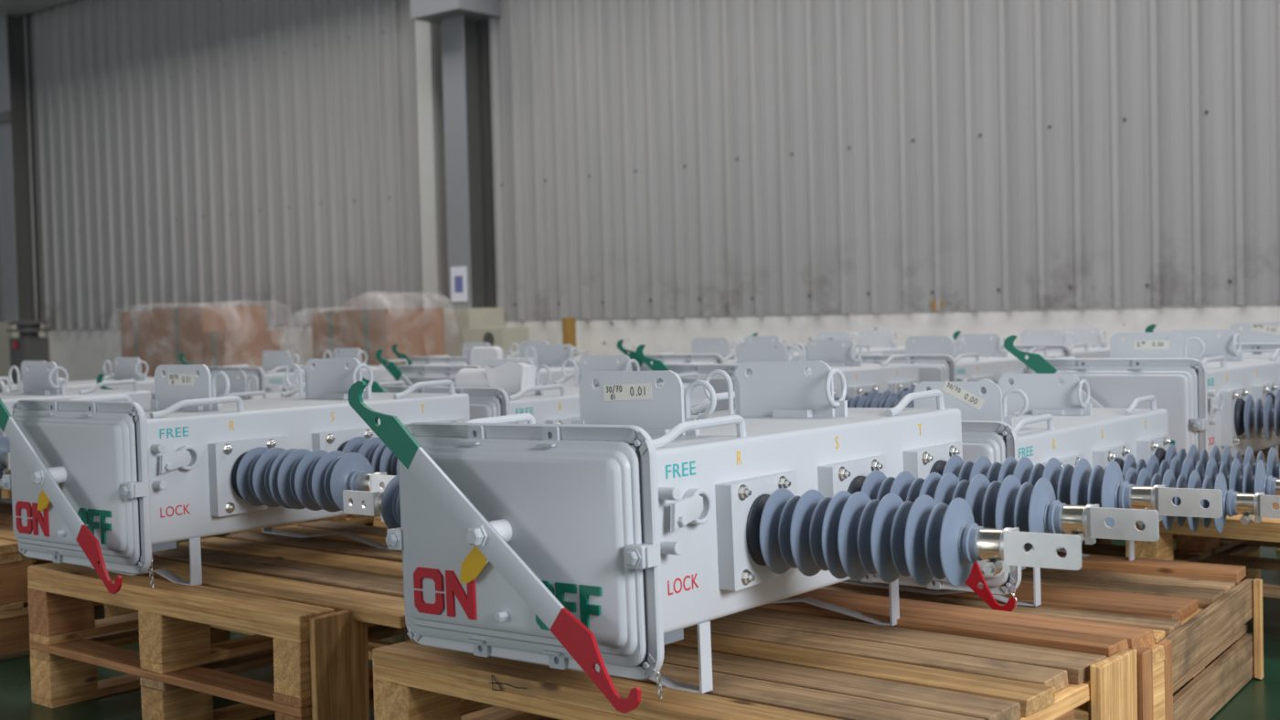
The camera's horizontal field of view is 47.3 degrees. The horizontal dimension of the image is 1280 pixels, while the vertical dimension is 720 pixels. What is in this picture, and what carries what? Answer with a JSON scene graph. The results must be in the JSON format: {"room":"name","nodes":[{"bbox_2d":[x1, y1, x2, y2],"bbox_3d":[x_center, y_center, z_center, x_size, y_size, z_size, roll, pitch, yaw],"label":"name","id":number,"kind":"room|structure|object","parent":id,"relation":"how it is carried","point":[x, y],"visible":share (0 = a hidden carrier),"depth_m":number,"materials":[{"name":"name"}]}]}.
{"room":"warehouse","nodes":[
{"label":"warehouse","id":0,"kind":"room"},
{"bbox_2d":[0,0,1279,381],"bbox_3d":[-1.135,-3.209,12.677,30.000,7.700,0.346,0,2,40],"label":"wall","id":1,"kind":"structure","parent":0,"point":[667,175],"depth_m":11.29,"materials":[{"name":"metal"}]},
{"bbox_2d":[414,19,448,309],"bbox_3d":[-1.896,-3.351,12.998,0.200,6.000,0.140,0,2,40],"label":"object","id":2,"kind":"object","parent":1,"relation":"attached to","point":[428,36],"depth_m":12.99,"materials":[{"name":"paint"}]},
{"bbox_2d":[930,298,943,312],"bbox_3d":[2.030,-0.376,9.969,0.097,0.098,0.003,0,2,40],"label":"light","id":3,"kind":"object","parent":1,"relation":"attached to","point":[936,304],"depth_m":9.97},
{"bbox_2d":[0,539,1279,719],"bbox_3d":[-4.644,0.994,6.144,33.000,0.100,15.400,0,2,40],"label":"floor","id":4,"kind":"structure","parent":0,"point":[1258,699],"depth_m":4.01,"materials":[{"name":"green concrete"}]},
{"bbox_2d":[0,13,46,384],"bbox_3d":[-7.585,-2.863,17.623,0.480,7.000,0.420,0,2,40],"label":"steel column","id":5,"kind":"structure","parent":4,"relation":"on","point":[14,153],"depth_m":17.67,"materials":[{"name":"grey metal"}]},
{"bbox_2d":[6,320,50,383],"bbox_3d":[-6.602,0.125,15.814,0.440,1.100,0.440,0,2,40],"label":"control box","id":6,"kind":"object","parent":4,"relation":"on","point":[28,346],"visible":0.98,"depth_m":15.70,"materials":[{"name":"paint"}]},
{"bbox_2d":[0,600,138,661],"bbox_3d":[-2.134,0.825,5.266,1.205,0.173,1.006,0,2,40],"label":"wooden pallet","id":7,"kind":"object","parent":4,"relation":"on","point":[15,643],"visible":0.05,"depth_m":4.56,"materials":[{"name":"brown wood"}]},
{"bbox_2d":[0,497,262,605],"bbox_3d":[-2.138,0.646,5.260,1.204,0.187,1.005,0,2,40],"label":"wooden pallet","id":8,"kind":"object","parent":7,"relation":"on","point":[14,565],"visible":0.11,"depth_m":4.56,"materials":[{"name":"brown wood"}]},
{"bbox_2d":[0,427,10,479],"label":"switch","id":9,"kind":"object","parent":8,"relation":"on","point":[5,444],"depth_m":4.62,"materials":[{"name":"metal"}]},
{"bbox_2d":[0,362,151,415],"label":"switch","id":10,"kind":"object","parent":8,"relation":"on","point":[41,380],"depth_m":5.41,"materials":[{"name":"metal"}]},
{"bbox_2d":[30,625,493,719],"bbox_3d":[-0.886,0.836,3.997,1.204,0.173,1.005,0,2,40],"label":"wooden pallet","id":11,"kind":"object","parent":4,"relation":"on","point":[63,674],"visible":0.27,"depth_m":3.79,"materials":[{"name":"brown wood"}]},
{"bbox_2d":[27,521,406,719],"bbox_3d":[-0.825,0.731,3.941,1.413,0.376,1.005,0,2,40],"label":"wooden pallet","id":12,"kind":"object","parent":11,"relation":"on","point":[314,602],"visible":0.62,"depth_m":3.62,"materials":[{"name":"brown wood"}]},
{"bbox_2d":[0,358,469,594],"bbox_3d":[-1.114,0.276,4.093,1.784,0.562,1.225,-1,2,40],"label":"switch","id":13,"kind":"object","parent":12,"relation":"on","point":[102,484],"visible":0.82,"depth_m":3.67,"materials":[{"name":"metal"}]},
{"bbox_2d":[151,541,176,552],"bbox_3d":[-1.215,0.458,3.619,0.124,0.018,0.070,-1,2,40],"label":"tray","id":14,"kind":"object","parent":13,"relation":"on","point":[156,546],"depth_m":3.58,"materials":[{"name":"grey metal"}]},
{"bbox_2d":[200,523,365,539],"bbox_3d":[-1.447,0.775,6.276,1.205,0.173,1.005,0,2,40],"label":"wooden pallet","id":15,"kind":"object","parent":4,"relation":"on","point":[364,524],"visible":0.02,"depth_m":5.88,"materials":[{"name":"brown wood"}]},
{"bbox_2d":[211,514,380,536],"bbox_3d":[-1.451,0.635,6.272,1.205,0.109,1.005,0,2,40],"label":"wooden pallet","id":16,"kind":"object","parent":15,"relation":"on","point":[355,519],"visible":0.02,"depth_m":5.72,"materials":[{"name":"brown wood"}]},
{"bbox_2d":[210,370,287,400],"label":"switch","id":17,"kind":"object","parent":16,"relation":"on","point":[240,386],"depth_m":6.16,"materials":[{"name":"metal"}]},
{"bbox_2d":[378,381,405,385],"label":"switch","id":18,"kind":"object","parent":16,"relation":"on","point":[390,383],"depth_m":6.55,"materials":[{"name":"metal"}]},
{"bbox_2d":[410,0,504,356],"bbox_3d":[-1.579,-2.844,12.560,0.600,7.000,0.500,0,2,40],"label":"steel column","id":19,"kind":"structure","parent":4,"relation":"on","point":[464,23],"depth_m":12.61,"materials":[{"name":"grey metal"}]},
{"bbox_2d":[0,0,74,17],"bbox_3d":[0.003,-4.271,10.916,26.000,0.320,0.700,0,2,40],"label":"beam","id":20,"kind":"structure","parent":19,"relation":"attached to","point":[14,8],"depth_m":17.05,"materials":[{"name":"metal"}]},
{"bbox_2d":[461,327,529,358],"bbox_3d":[-1.181,0.202,12.008,0.480,0.930,0.305,0,2,40],"label":"concrete block","id":21,"kind":"object","parent":4,"relation":"on","point":[503,338],"visible":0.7,"depth_m":11.85,"materials":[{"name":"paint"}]},
{"bbox_2d":[562,317,576,357],"bbox_3d":[-0.566,0.155,11.887,0.110,1.000,0.110,-1,2,0],"label":"standpipe","id":22,"kind":"object","parent":4,"relation":"on","point":[569,325],"visible":0.34,"depth_m":11.83,"materials":[{"name":"yellow metal"}]},
{"bbox_2d":[536,716,1080,719],"bbox_3d":[0.261,0.844,2.891,1.204,0.173,1.006,0,2,40],"label":"wooden pallet","id":23,"kind":"object","parent":4,"relation":"on","point":[545,718],"visible":0.02,"depth_m":3.18,"materials":[{"name":"brown wood"}]},
{"bbox_2d":[372,588,1165,719],"bbox_3d":[0.261,0.734,2.883,1.255,0.390,1.007,0,2,40],"label":"wooden pallet","id":24,"kind":"object","parent":23,"relation":"on","point":[788,661],"visible":0.65,"depth_m":2.69,"materials":[{"name":"brown wood"}]},
{"bbox_2d":[342,361,1222,714],"bbox_3d":[0.106,0.284,2.949,1.790,0.579,1.225,-1,1,40],"label":"switch","id":25,"kind":"object","parent":24,"relation":"on","point":[590,545],"visible":1,"depth_m":2.54,"materials":[{"name":"white metal"}]},
{"bbox_2d":[663,629,683,645],"bbox_3d":[0.004,0.465,2.476,0.124,0.018,0.070,-1,1,40],"label":"tray","id":26,"kind":"object","parent":25,"relation":"on","point":[670,635],"depth_m":2.44,"materials":[{"name":"grey metal"}]},
{"bbox_2d":[1073,632,1246,719],"bbox_3d":[0.878,0.821,3.912,1.204,0.121,1.005,0,2,35],"label":"wooden pallet","id":27,"kind":"object","parent":4,"relation":"on","point":[1081,712],"visible":0.02,"depth_m":3.29,"materials":[{"name":"brown wood"}]},
{"bbox_2d":[821,552,1263,719],"bbox_3d":[0.894,0.731,3.897,1.248,0.300,1.005,0,2,35],"label":"wooden pallet","id":28,"kind":"object","parent":27,"relation":"on","point":[1195,611],"visible":0.32,"depth_m":3.73,"materials":[{"name":"brown wood"}]},
{"bbox_2d":[839,373,1279,612],"bbox_3d":[0.971,0.320,4.061,1.784,0.562,1.225,0,2,39],"label":"switch","id":29,"kind":"object","parent":28,"relation":"on","point":[1037,418],"visible":0.34,"depth_m":3.84,"materials":[{"name":"metal"}]},
{"bbox_2d":[1056,534,1279,598],"bbox_3d":[1.874,0.738,4.902,1.204,0.173,1.006,0,2,40],"label":"wooden pallet","id":30,"kind":"object","parent":4,"relation":"on","point":[1247,554],"visible":0.11,"depth_m":5.04,"materials":[{"name":"brown wood"}]},
{"bbox_2d":[1125,502,1279,562],"bbox_3d":[1.869,0.551,4.896,1.205,0.203,1.005,0,2,40],"label":"wooden pallet","id":31,"kind":"object","parent":30,"relation":"on","point":[1204,543],"visible":0.16,"depth_m":4.50,"materials":[{"name":"brown wood"}]},
{"bbox_2d":[981,329,1279,463],"bbox_3d":[1.886,0.167,5.235,1.781,0.556,1.225,0,2,40],"label":"switch","id":32,"kind":"object","parent":31,"relation":"on","point":[1211,395],"visible":0.37,"depth_m":4.83,"materials":[{"name":"metal"}]},
{"bbox_3d":[2.933,0.668,6.265,1.204,0.173,1.006,0,2,40],"label":"wooden pallet","id":33,"kind":"object","parent":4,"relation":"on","visible":0},
{"bbox_2d":[1232,448,1279,463],"bbox_3d":[2.928,0.479,6.260,1.205,0.207,1.005,0,2,40],"label":"wooden pallet","id":34,"kind":"object","parent":33,"relation":"on","point":[1265,454],"visible":0.02,"depth_m":6.03,"materials":[{"name":"brown wood"}]},
{"bbox_2d":[1144,320,1279,454],"bbox_3d":[2.757,0.103,6.338,1.779,0.551,1.225,0,2,41],"label":"switch","id":35,"kind":"object","parent":34,"relation":"on","point":[1259,340],"visible":0.02,"depth_m":6.16,"materials":[{"name":"metal"}]},
{"bbox_3d":[-0.152,0.780,5.144,1.205,0.173,1.006,0,2,40],"label":"wooden pallet","id":36,"kind":"object","parent":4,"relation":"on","visible":0},
{"bbox_2d":[373,516,386,528],"bbox_3d":[-0.156,0.614,5.138,1.205,0.162,1.005,0,2,40],"label":"wooden pallet","id":37,"kind":"object","parent":36,"relation":"on","point":[378,523],"visible":0.02,"depth_m":5.12,"materials":[{"name":"brown wood"}]},
{"bbox_2d":[360,354,715,424],"bbox_3d":[-0.339,0.260,5.220,1.779,0.551,1.225,0,2,40],"label":"switch","id":38,"kind":"object","parent":37,"relation":"on","point":[557,403],"visible":0.12,"depth_m":4.88,"materials":[{"name":"metal"}]},
{"bbox_2d":[455,368,489,387],"bbox_3d":[-0.551,0.075,5.080,0.170,0.092,0.092,0,2,40],"label":"foam sleeve","id":39,"kind":"object","parent":38,"relation":"on","point":[465,378],"visible":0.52,"depth_m":5.06,"materials":[{"name":"white plastic"}]},
{"bbox_2d":[484,361,535,396],"bbox_3d":[-0.437,0.062,4.981,0.175,0.119,0.080,0,2,37],"label":"foam block","id":40,"kind":"object","parent":38,"relation":"on","point":[512,378],"visible":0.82,"depth_m":4.94,"materials":[{"name":"white plastic"}]},
{"bbox_3d":[0.805,0.723,6.166,1.204,0.173,1.006,0,2,40],"label":"wooden pallet","id":41,"kind":"object","parent":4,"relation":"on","visible":0},
{"bbox_3d":[0.801,0.549,6.161,1.205,0.177,1.005,0,2,40],"label":"wooden pallet","id":42,"kind":"object","parent":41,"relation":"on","visible":0},
{"bbox_2d":[635,339,986,411],"bbox_3d":[0.630,0.188,6.240,1.779,0.551,1.225,0,2,41],"label":"switch","id":43,"kind":"object","parent":42,"relation":"on","point":[882,385],"visible":0.1,"depth_m":6.12,"materials":[{"name":"metal"}]},
{"bbox_3d":[1.717,0.666,7.228,1.205,0.173,1.006,0,2,40],"label":"wooden pallet","id":44,"kind":"object","parent":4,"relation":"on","visible":0},
{"bbox_3d":[1.713,0.500,7.222,1.205,0.162,1.005,0,2,40],"label":"wooden pallet","id":45,"kind":"object","parent":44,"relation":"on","visible":0},
{"bbox_2d":[829,333,1053,391],"bbox_3d":[1.537,0.146,7.303,1.779,0.551,1.225,0,2,40],"label":"switch","id":46,"kind":"object","parent":45,"relation":"on","point":[976,358],"visible":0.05,"depth_m":7.08,"materials":[{"name":"metal"}]},
{"bbox_3d":[2.575,0.609,8.334,1.204,0.173,1.006,0,2,40],"label":"wooden pallet","id":47,"kind":"object","parent":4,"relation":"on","visible":0},
{"bbox_3d":[2.571,0.443,8.328,1.205,0.162,1.005,0,2,40],"label":"wooden pallet","id":48,"kind":"object","parent":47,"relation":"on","visible":0},
{"bbox_2d":[952,327,1109,358],"bbox_3d":[2.396,0.089,8.409,1.779,0.551,1.225,0,2,40],"label":"switch","id":49,"kind":"object","parent":48,"relation":"on","point":[1078,343],"visible":0.02,"depth_m":8.23,"materials":[{"name":"metal"}]},
{"bbox_3d":[-0.462,0.717,7.302,1.205,0.173,1.006,0,2,40],"label":"wooden pallet","id":50,"kind":"object","parent":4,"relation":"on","visible":0},
{"bbox_3d":[-0.465,0.551,7.296,1.205,0.162,1.004,0,2,40],"label":"wooden pallet","id":51,"kind":"object","parent":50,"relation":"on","visible":0},
{"bbox_2d":[375,347,480,385],"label":"switch","id":52,"kind":"object","parent":51,"relation":"on","point":[410,375],"depth_m":7.03,"materials":[{"name":"metal"}]},
{"bbox_2d":[469,347,501,366],"bbox_3d":[-0.756,-0.004,7.167,0.210,0.120,0.028,0,2,40],"label":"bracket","id":53,"kind":"object","parent":52,"relation":"on","point":[478,356],"visible":0.52,"depth_m":7.16,"materials":[{"name":"white metal"}]},
{"bbox_2d":[524,344,580,385],"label":"switch","id":54,"kind":"object","parent":51,"relation":"on","point":[552,357],"depth_m":7.56,"materials":[{"name":"metal"}]},
{"bbox_3d":[0.706,0.659,8.201,1.204,0.173,1.005,0,2,40],"label":"wooden pallet","id":55,"kind":"object","parent":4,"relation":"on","visible":0},
{"bbox_3d":[0.702,0.493,8.196,1.205,0.162,1.005,0,2,40],"label":"wooden pallet","id":56,"kind":"object","parent":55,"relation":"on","visible":0},
{"bbox_2d":[617,335,806,371],"bbox_3d":[0.511,0.140,8.279,1.779,0.551,1.225,0,2,39],"label":"switch","id":57,"kind":"object","parent":56,"relation":"on","point":[711,350],"visible":0.03,"depth_m":8.02,"materials":[{"name":"metal"}]},
{"bbox_3d":[1.526,0.602,9.339,1.204,0.173,1.005,0,2,40],"label":"wooden pallet","id":58,"kind":"object","parent":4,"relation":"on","visible":0},
{"bbox_3d":[1.522,0.435,9.334,1.205,0.162,1.005,0,2,40],"label":"wooden pallet","id":59,"kind":"object","parent":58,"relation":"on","visible":0},
{"bbox_2d":[751,330,905,354],"bbox_3d":[1.346,0.082,9.415,1.779,0.551,1.225,0,2,40],"label":"switch","id":60,"kind":"object","parent":59,"relation":"on","point":[873,341],"visible":0.04,"depth_m":9.49,"materials":[{"name":"metal"}]},
{"bbox_3d":[-2.699,0.771,7.321,1.204,0.173,1.006,0,2,40],"label":"wooden pallet","id":61,"kind":"object","parent":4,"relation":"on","visible":0},
{"bbox_2d":[0,489,11,499],"bbox_3d":[-2.703,0.612,7.315,1.205,0.147,1.005,0,2,40],"label":"wooden pallet","id":62,"kind":"object","parent":61,"relation":"on","point":[5,494],"visible":0.02,"depth_m":6.91,"materials":[{"name":"brown wood"}]},
{"bbox_2d":[0,361,45,393],"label":"switch","id":63,"kind":"object","parent":62,"relation":"on","point":[4,389],"depth_m":7.21,"materials":[{"name":"metal"}]},
{"bbox_2d":[67,380,96,389],"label":"switch","id":64,"kind":"object","parent":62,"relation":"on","point":[82,384],"depth_m":7.25,"materials":[{"name":"metal"}]},
{"bbox_2d":[102,357,155,393],"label":"switch","id":65,"kind":"object","parent":62,"relation":"on","point":[126,368],"depth_m":7.59,"materials":[{"name":"metal"}]},
{"bbox_3d":[-1.767,0.713,8.391,1.205,0.173,1.006,0,2,40],"label":"wooden pallet","id":66,"kind":"object","parent":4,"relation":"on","visible":0},
{"bbox_3d":[-1.771,0.554,8.386,1.205,0.147,1.005,0,2,40],"label":"wooden pallet","id":67,"kind":"object","parent":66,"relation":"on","visible":0},
{"bbox_2d":[207,351,305,393],"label":"switch","id":68,"kind":"object","parent":67,"relation":"on","point":[270,375],"depth_m":8.04,"materials":[{"name":"metal"}]},
{"bbox_2d":[322,348,394,388],"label":"switch","id":69,"kind":"object","parent":67,"relation":"on","point":[380,374],"depth_m":8.60,"materials":[{"name":"metal"}]},
{"bbox_3d":[-0.740,0.657,9.356,1.205,0.173,1.005,0,2,40],"label":"wooden pallet","id":70,"kind":"object","parent":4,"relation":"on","visible":0},
{"bbox_3d":[-0.744,0.498,9.351,1.205,0.147,1.005,0,2,40],"label":"wooden pallet","id":71,"kind":"object","parent":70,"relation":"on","visible":0},
{"bbox_2d":[392,342,497,365],"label":"switch","id":72,"kind":"object","parent":71,"relation":"on","point":[439,359],"depth_m":9.11,"materials":[{"name":"metal"}]},
{"bbox_2d":[506,341,551,365],"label":"switch","id":73,"kind":"object","parent":71,"relation":"on","point":[535,345],"depth_m":9.69,"materials":[{"name":"metal"}]},
{"bbox_3d":[-4.085,0.608,13.837,1.904,0.141,0.855,0,2,40],"label":"wooden pallet","id":74,"kind":"object","parent":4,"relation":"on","visible":0},
{"bbox_2d":[119,310,153,377],"bbox_3d":[-4.564,0.030,14.174,0.530,1.016,0.702,0,2,39],"label":"carton","id":75,"kind":"object","parent":74,"relation":"on","point":[136,331],"visible":0.14,"depth_m":13.87,"materials":[{"name":"brown cardboard"}]},
{"bbox_2d":[151,306,266,377],"bbox_3d":[-4.038,0.022,13.735,0.800,1.036,0.702,0,2,39],"label":"carton","id":76,"kind":"object","parent":74,"relation":"on","point":[176,331],"visible":0.43,"depth_m":13.46,"materials":[{"name":"brown cardboard"}]},
{"bbox_2d":[203,330,280,367],"bbox_3d":[-3.615,0.138,13.322,0.320,0.811,0.602,0,2,41],"label":"carton","id":77,"kind":"object","parent":74,"relation":"on","point":[224,348],"visible":0.36,"depth_m":13.14,"materials":[{"name":"brown cardboard"}]},
{"bbox_3d":[-2.089,0.614,12.172,1.203,0.141,0.855,0,2,40],"label":"wooden pallet","id":78,"kind":"object","parent":4,"relation":"on","visible":0},
{"bbox_2d":[311,312,346,366],"bbox_3d":[-2.317,0.069,12.301,0.480,0.951,0.702,0,2,39],"label":"carton","id":79,"kind":"object","parent":78,"relation":"on","point":[328,329],"visible":0.14,"depth_m":12.05,"materials":[{"name":"brown cardboard"}]},
{"bbox_2d":[344,308,445,366],"bbox_3d":[-1.982,0.067,11.891,0.520,0.966,0.602,0,2,41],"label":"carton","id":80,"kind":"object","parent":78,"relation":"on","point":[417,332],"visible":0.36,"depth_m":11.67,"materials":[{"name":"brown cardboard"}]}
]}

